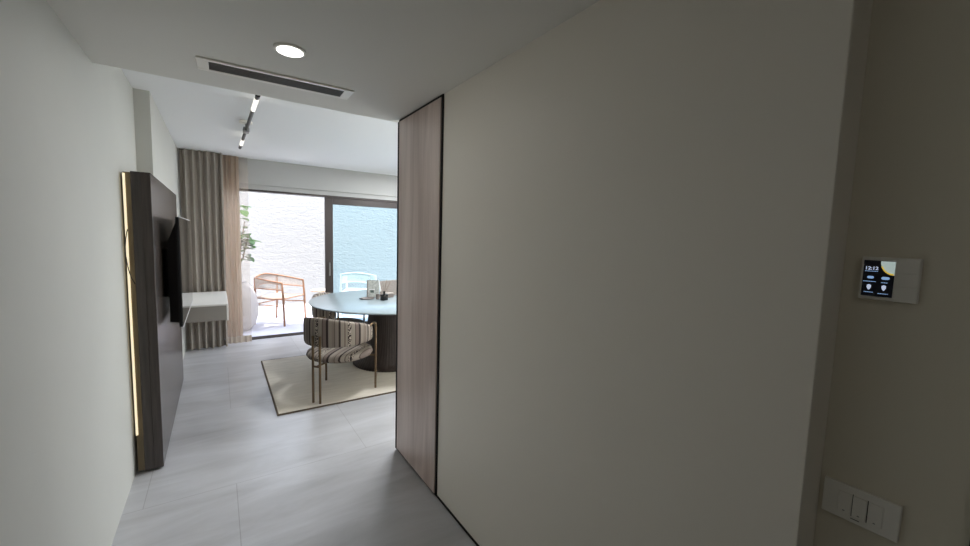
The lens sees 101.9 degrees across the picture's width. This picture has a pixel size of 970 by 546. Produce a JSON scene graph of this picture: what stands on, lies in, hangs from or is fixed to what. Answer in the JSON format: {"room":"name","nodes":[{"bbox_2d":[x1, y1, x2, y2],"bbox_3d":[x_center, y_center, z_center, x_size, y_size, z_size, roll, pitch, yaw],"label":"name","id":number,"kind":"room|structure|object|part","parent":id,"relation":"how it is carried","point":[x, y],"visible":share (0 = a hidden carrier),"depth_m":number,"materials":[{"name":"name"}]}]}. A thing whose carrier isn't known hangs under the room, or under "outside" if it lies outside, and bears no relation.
{"room":"entrance hallway","nodes":[
{"label":"entrance hallway","id":0,"kind":"room"},
{"bbox_2d":[0,0,185,545],"bbox_3d":[-1.714,0.015,1.538,0.384,2.600,8.450,-2,6,-34],"label":"wall","id":1,"kind":"structure","parent":0,"point":[71,125],"depth_m":1.39,"materials":[{"name":"white paint"}]},
{"bbox_2d":[122,171,183,470],"bbox_3d":[-2.539,0.239,3.086,0.126,1.819,1.765,-2,6,-34],"label":"panel","id":2,"kind":"object","parent":1,"relation":"attached to","point":[150,208],"visible":0.97,"depth_m":2.40,"materials":[{"name":"brown wood"}]},
{"bbox_2d":[125,229,134,283],"bbox_3d":[-2.062,-0.091,2.278,0.019,0.322,0.067,1,5,-11],"label":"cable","id":3,"kind":"object","parent":2,"relation":"attached to","point":[127,229],"visible":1,"depth_m":2.26,"materials":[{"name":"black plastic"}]},
{"bbox_2d":[165,216,192,327],"bbox_3d":[-2.475,-0.058,3.186,0.106,0.764,1.260,-2,6,-34],"label":"television","id":4,"kind":"object","parent":2,"relation":"attached to","point":[178,250],"visible":1,"depth_m":2.72,"materials":[{"name":"black plastic"}]},
{"bbox_2d":[185,291,228,322],"bbox_3d":[-3.141,0.366,4.406,0.446,0.176,1.038,-2,6,-34],"label":"console","id":5,"kind":"object","parent":1,"relation":"attached to","point":[206,306],"visible":0.81,"depth_m":4.06,"materials":[{"name":"grey paint"}]},
{"bbox_2d":[121,68,397,175],"bbox_3d":[-0.706,-1.470,4.675,5.054,0.146,3.585,-2,6,-34],"label":"ceiling","id":6,"kind":"structure","parent":0,"point":[197,116],"depth_m":3.66,"materials":[{"name":"white paint"}]},
{"bbox_2d":[179,148,227,349],"bbox_3d":[-3.476,-0.265,4.879,0.424,2.438,0.103,-2,6,-34],"label":"curtain","id":7,"kind":"object","parent":6,"relation":"hanging from","point":[201,172],"visible":0.86,"depth_m":4.87,"materials":[{"name":"fabric"}]},
{"bbox_2d":[222,155,251,343],"bbox_3d":[-3.241,-0.283,5.152,0.279,2.438,0.044,-2,6,-34],"label":"sheer curtain","id":8,"kind":"object","parent":6,"relation":"hanging from","point":[230,165],"visible":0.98,"depth_m":5.12,"materials":[{"name":"beige fabric"}]},
{"bbox_2d":[238,95,259,148],"bbox_3d":[-2.039,-1.268,3.368,0.100,0.098,2.000,-2,6,-34],"label":"ceiling light","id":9,"kind":"object","parent":6,"relation":"attached to","point":[247,123],"visible":0.98,"depth_m":3.25,"materials":[{"name":"white metal"}]},
{"bbox_3d":[-1.878,-1.217,3.138,0.026,0.026,0.670,-2,6,-35],"label":"rod","id":10,"kind":"part","parent":9,"relation":"part of","materials":[{"name":"metal"}]},
{"bbox_2d":[178,150,396,347],"bbox_3d":[-1.786,-0.422,6.399,4.966,2.600,0.284,-2,6,-34],"label":"wall","id":11,"kind":"structure","parent":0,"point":[253,171],"depth_m":5.67,"materials":[{"name":"grey paint"}]},
{"bbox_2d":[239,188,396,339],"bbox_3d":[-1.741,-0.153,6.431,4.270,2.060,0.150,-2,6,-34],"label":"window","id":12,"kind":"structure","parent":11,"relation":"attached to","point":[329,201],"depth_m":5.93,"materials":[{"name":"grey metal"}]},
{"bbox_3d":[-1.783,-0.143,6.373,1.525,2.024,0.050,-2,6,-34],"label":"sash","id":13,"kind":"part","parent":12,"relation":"part of","materials":[{"name":"glass"}]},
{"bbox_2d":[112,335,475,545],"bbox_3d":[0.428,1.307,3.044,5.550,0.120,8.300,-2,6,-34],"label":"floor","id":14,"kind":"structure","parent":0,"point":[235,471],"depth_m":2.43,"materials":[{"name":"tile"}]},
{"bbox_2d":[261,355,395,415],"bbox_3d":[-0.995,1.056,4.649,2.762,0.012,1.612,-2,6,-34],"label":"rug","id":15,"kind":"object","parent":14,"relation":"on","point":[289,379],"visible":0.42,"depth_m":3.92,"materials":[{"name":"fabric"}]},
{"bbox_2d":[312,292,364,322],"bbox_3d":[-1.797,0.632,4.832,0.637,0.754,0.620,3,5,13],"label":"dining chair","id":16,"kind":"object","parent":15,"relation":"on","point":[317,313],"visible":0.16,"depth_m":4.59,"materials":[{"name":"fabric"}]},
{"bbox_3d":[-1.867,0.383,4.828,0.436,0.262,0.620,3,5,13],"label":"backrest","id":17,"kind":"part","parent":16,"relation":"part of","materials":[{"name":"brown fabric"}]},
{"bbox_3d":[-1.774,0.628,4.827,0.592,0.092,0.592,3,5,13],"label":"seat","id":18,"kind":"part","parent":16,"relation":"part of","materials":[{"name":"brown fabric"}]},
{"bbox_2d":[303,316,376,403],"bbox_3d":[-1.382,0.743,3.721,0.620,0.754,0.637,3,5,16],"label":"dining chair","id":19,"kind":"object","parent":15,"relation":"on","point":[330,340],"visible":1,"depth_m":3.47,"materials":[{"name":"fabric"}]},
{"bbox_3d":[-1.504,0.842,3.442,0.020,0.600,0.020,3,5,16],"label":"leg","id":20,"kind":"part","parent":19,"relation":"part of","materials":[{"name":"metal"}]},
{"bbox_3d":[-1.434,0.846,3.423,0.020,0.600,0.020,3,5,16],"label":"leg","id":21,"kind":"part","parent":19,"relation":"part of","materials":[{"name":"metal"}]},
{"bbox_3d":[-1.632,0.763,3.912,0.029,0.665,0.157,3,5,19],"label":"leg","id":22,"kind":"part","parent":19,"relation":"part of","materials":[{"name":"metal"}]},
{"bbox_3d":[-1.397,0.504,3.623,0.620,0.262,0.436,3,5,16],"label":"backrest","id":23,"kind":"part","parent":19,"relation":"part of","materials":[{"name":"fabric"}]},
{"bbox_3d":[-1.375,0.737,3.742,0.592,0.092,0.592,3,5,16],"label":"seat","id":24,"kind":"part","parent":19,"relation":"part of","materials":[{"name":"fabric"}]},
{"bbox_3d":[-1.394,0.796,3.689,0.571,0.018,0.558,3,5,16],"label":"seat frame","id":25,"kind":"part","parent":19,"relation":"part of","materials":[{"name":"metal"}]},
{"bbox_3d":[-1.072,0.794,3.754,0.029,0.665,0.157,3,5,12],"label":"leg","id":26,"kind":"part","parent":19,"relation":"part of","materials":[{"name":"metal"}]},
{"bbox_2d":[308,289,395,371],"bbox_3d":[-1.117,0.673,4.675,1.780,0.740,1.780,-2,6,-34],"label":"dining table","id":27,"kind":"object","parent":15,"relation":"on","point":[383,313],"visible":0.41,"depth_m":4.37,"materials":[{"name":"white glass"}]},
{"bbox_2d":[359,297,373,299],"bbox_3d":[-1.380,0.293,4.584,0.144,0.018,0.185,6,7,38],"label":"serving tray","id":28,"kind":"object","parent":27,"relation":"on","point":[363,298],"visible":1,"depth_m":4.59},
{"bbox_2d":[367,280,396,296],"bbox_3d":[-1.216,0.179,4.801,0.426,0.215,0.100,-2,7,-38],"label":"folder","id":29,"kind":"object","parent":27,"relation":"on","point":[373,286],"visible":0.82,"depth_m":4.72,"materials":[{"name":"paper"}]},
{"bbox_2d":[380,279,389,300],"bbox_3d":[-1.137,0.191,4.543,0.060,0.240,0.135,5,6,36],"label":"reed diffuser","id":30,"kind":"object","parent":27,"relation":"on","point":[383,297],"visible":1,"depth_m":4.51,"materials":[{"name":"black glass"}]},
{"bbox_2d":[385,292,393,297],"bbox_3d":[-1.158,0.266,4.754,0.064,0.054,0.094,6,7,41],"label":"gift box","id":31,"kind":"object","parent":27,"relation":"on","point":[390,294],"visible":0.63,"depth_m":4.74,"materials":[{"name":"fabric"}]},
{"bbox_2d":[46,0,599,122],"bbox_3d":[0.096,-0.963,0.407,1.574,0.350,4.435,-2,6,-34],"label":"ceiling","id":32,"kind":"structure","parent":0,"point":[396,57],"depth_m":1.53,"materials":[{"name":"white paint"}]},
{"bbox_2d":[195,56,353,99],"bbox_3d":[-1.010,-0.952,1.948,0.674,0.008,0.154,-2,6,-33],"label":"ceiling vent","id":33,"kind":"object","parent":32,"relation":"in","point":[211,65],"visible":1,"depth_m":1.92,"materials":[{"name":"white plastic"}]},
{"bbox_2d":[273,42,305,57],"bbox_3d":[-0.804,-0.916,1.624,0.123,0.010,0.123,-2,6,-34],"label":"recessed light","id":34,"kind":"object","parent":32,"relation":"in","point":[286,49],"visible":1,"depth_m":1.61,"materials":[{"name":"white plastic"}]},
{"bbox_2d":[276,46,302,56],"bbox_3d":[-0.804,-0.912,1.624,0.099,0.002,0.099,5,6,33],"label":"diffuser","id":35,"kind":"object","parent":34,"relation":"attached to","point":[289,51],"depth_m":1.62,"materials":[{"name":"white plastic"}]},
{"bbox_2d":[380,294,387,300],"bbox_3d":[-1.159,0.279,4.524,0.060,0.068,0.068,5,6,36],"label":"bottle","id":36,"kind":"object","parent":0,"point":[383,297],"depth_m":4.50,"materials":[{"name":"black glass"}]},
{"bbox_2d":[437,0,872,545],"bbox_3d":[1.618,-0.003,2.795,3.789,2.600,2.255,-2,6,-34],"label":"wall","id":37,"kind":"structure","parent":0,"point":[646,204],"depth_m":1.11,"materials":[{"name":"white paint"}]},
{"bbox_2d":[395,94,443,494],"bbox_3d":[-0.423,0.141,2.422,0.016,2.235,0.609,-2,6,-34],"label":"wood panel","id":38,"kind":"object","parent":37,"relation":"attached to","point":[420,132],"visible":1,"depth_m":2.36,"materials":[{"name":"brown wood"}]},
{"bbox_2d":[397,449,478,545],"bbox_3d":[0.019,1.334,1.855,0.023,0.014,2.256,-2,6,-34],"label":"baseboard","id":39,"kind":"structure","parent":37,"relation":"attached to","point":[437,496],"depth_m":2.10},
{"bbox_2d":[813,0,969,545],"bbox_3d":[1.730,0.236,0.150,0.780,2.600,2.268,-2,6,-34],"label":"wall","id":40,"kind":"structure","parent":0,"point":[898,424],"depth_m":0.77,"materials":[{"name":"beige paint"}]},
{"bbox_2d":[821,476,902,542],"bbox_3d":[0.795,0.498,0.836,0.013,0.077,0.121,-2,6,-34],"label":"switch plate","id":41,"kind":"object","parent":40,"relation":"attached to","point":[878,515],"visible":1,"depth_m":0.83,"materials":[{"name":"white plastic"}]},
{"bbox_2d":[858,257,923,303],"bbox_3d":[0.811,0.013,0.789,0.013,0.087,0.085,-2,6,-34],"label":"control panel","id":42,"kind":"object","parent":40,"relation":"attached to","point":[881,278],"visible":1,"depth_m":0.78,"materials":[{"name":"white plastic"}]},
{"label":"outside","id":43,"kind":"structure","parent":0,"visible":0},
{"bbox_2d":[243,303,367,336],"bbox_3d":[-2.785,0.804,7.725,16.000,0.105,3.100,-2,6,-34],"label":"ground","id":44,"kind":"structure","parent":43,"point":[267,323],"depth_m":6.87,"materials":[{"name":"white tile"}]},
{"bbox_2d":[240,205,261,330],"bbox_3d":[-3.791,-0.075,5.974,0.723,1.900,0.640,-2,6,-34],"label":"potted plant","id":45,"kind":"object","parent":44,"relation":"on","point":[250,306],"visible":0.44,"depth_m":5.97,"materials":[{"name":"green plant"}]},
{"bbox_3d":[-3.775,-0.409,5.965,0.354,1.233,0.119,-1,6,-27],"label":"stem","id":46,"kind":"part","parent":45,"relation":"part of","materials":[{"name":"plant"}]},
{"bbox_3d":[-3.824,0.506,6.015,0.640,0.735,0.640,-2,6,-34],"label":"pot","id":47,"kind":"part","parent":45,"relation":"part of","materials":[{"name":"white ceramic"}]},
{"bbox_2d":[254,273,305,326],"bbox_3d":[-3.461,0.420,6.638,0.591,0.818,0.617,2,5,8],"label":"armchair","id":48,"kind":"object","parent":44,"relation":"on","point":[258,281],"visible":0.98,"depth_m":6.60,"materials":[{"name":"brown wood"}]},
{"bbox_3d":[-3.669,0.413,6.940,0.052,0.766,0.035,2,5,8],"label":"leg","id":49,"kind":"part","parent":48,"relation":"part of","materials":[{"name":"brown wood"}]},
{"bbox_3d":[-3.476,0.132,6.615,0.544,0.241,0.617,2,5,8],"label":"arm rail","id":50,"kind":"part","parent":48,"relation":"part of","materials":[{"name":"brown wood"}]},
{"bbox_3d":[-3.446,0.394,6.633,0.506,0.030,0.535,2,5,8],"label":"rope seat","id":51,"kind":"part","parent":48,"relation":"part of","materials":[{"name":"white fabric"}]},
{"bbox_3d":[-3.240,0.512,6.326,0.062,0.702,0.035,2,5,8],"label":"leg","id":52,"kind":"part","parent":48,"relation":"part of","materials":[{"name":"brown wood"}]},
{"bbox_3d":[-3.161,0.464,6.888,0.062,0.702,0.035,2,5,8],"label":"leg","id":53,"kind":"part","parent":48,"relation":"part of","materials":[{"name":"brown wood"}]},
{"bbox_2d":[310,288,324,291],"bbox_3d":[-3.199,0.532,7.717,0.404,0.415,0.404,-2,6,-34],"label":"patio table","id":54,"kind":"object","parent":44,"relation":"on","point":[318,289],"visible":0.42,"depth_m":7.58,"materials":[{"name":"metal"}]},
{"bbox_2d":[239,191,396,305],"bbox_3d":[-3.531,-0.675,8.757,16.000,2.615,0.300,-2,6,-34],"label":"wall","id":55,"kind":"structure","parent":44,"relation":"on","point":[290,229],"depth_m":8.44,"materials":[{"name":"grey paint"}]},
{"bbox_2d":[340,272,376,315],"bbox_3d":[-2.420,0.367,7.549,0.617,0.818,0.592,1,5,-6],"label":"armchair","id":56,"kind":"object","parent":44,"relation":"on","point":[344,277],"visible":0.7,"depth_m":7.26,"materials":[{"name":"metal"}]},
{"bbox_3d":[-2.664,0.411,7.277,0.035,0.766,0.052,1,5,-6],"label":"leg","id":57,"kind":"part","parent":56,"relation":"part of","materials":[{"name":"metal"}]},
{"bbox_3d":[-2.421,0.340,7.560,0.535,0.030,0.506,1,5,-6],"label":"rope seat","id":58,"kind":"part","parent":56,"relation":"part of","materials":[{"name":"white fabric"}]},
{"bbox_3d":[-2.410,0.083,7.500,0.617,0.241,0.544,1,5,-6],"label":"arm rail","id":59,"kind":"part","parent":56,"relation":"part of","materials":[{"name":"metal"}]}
]}

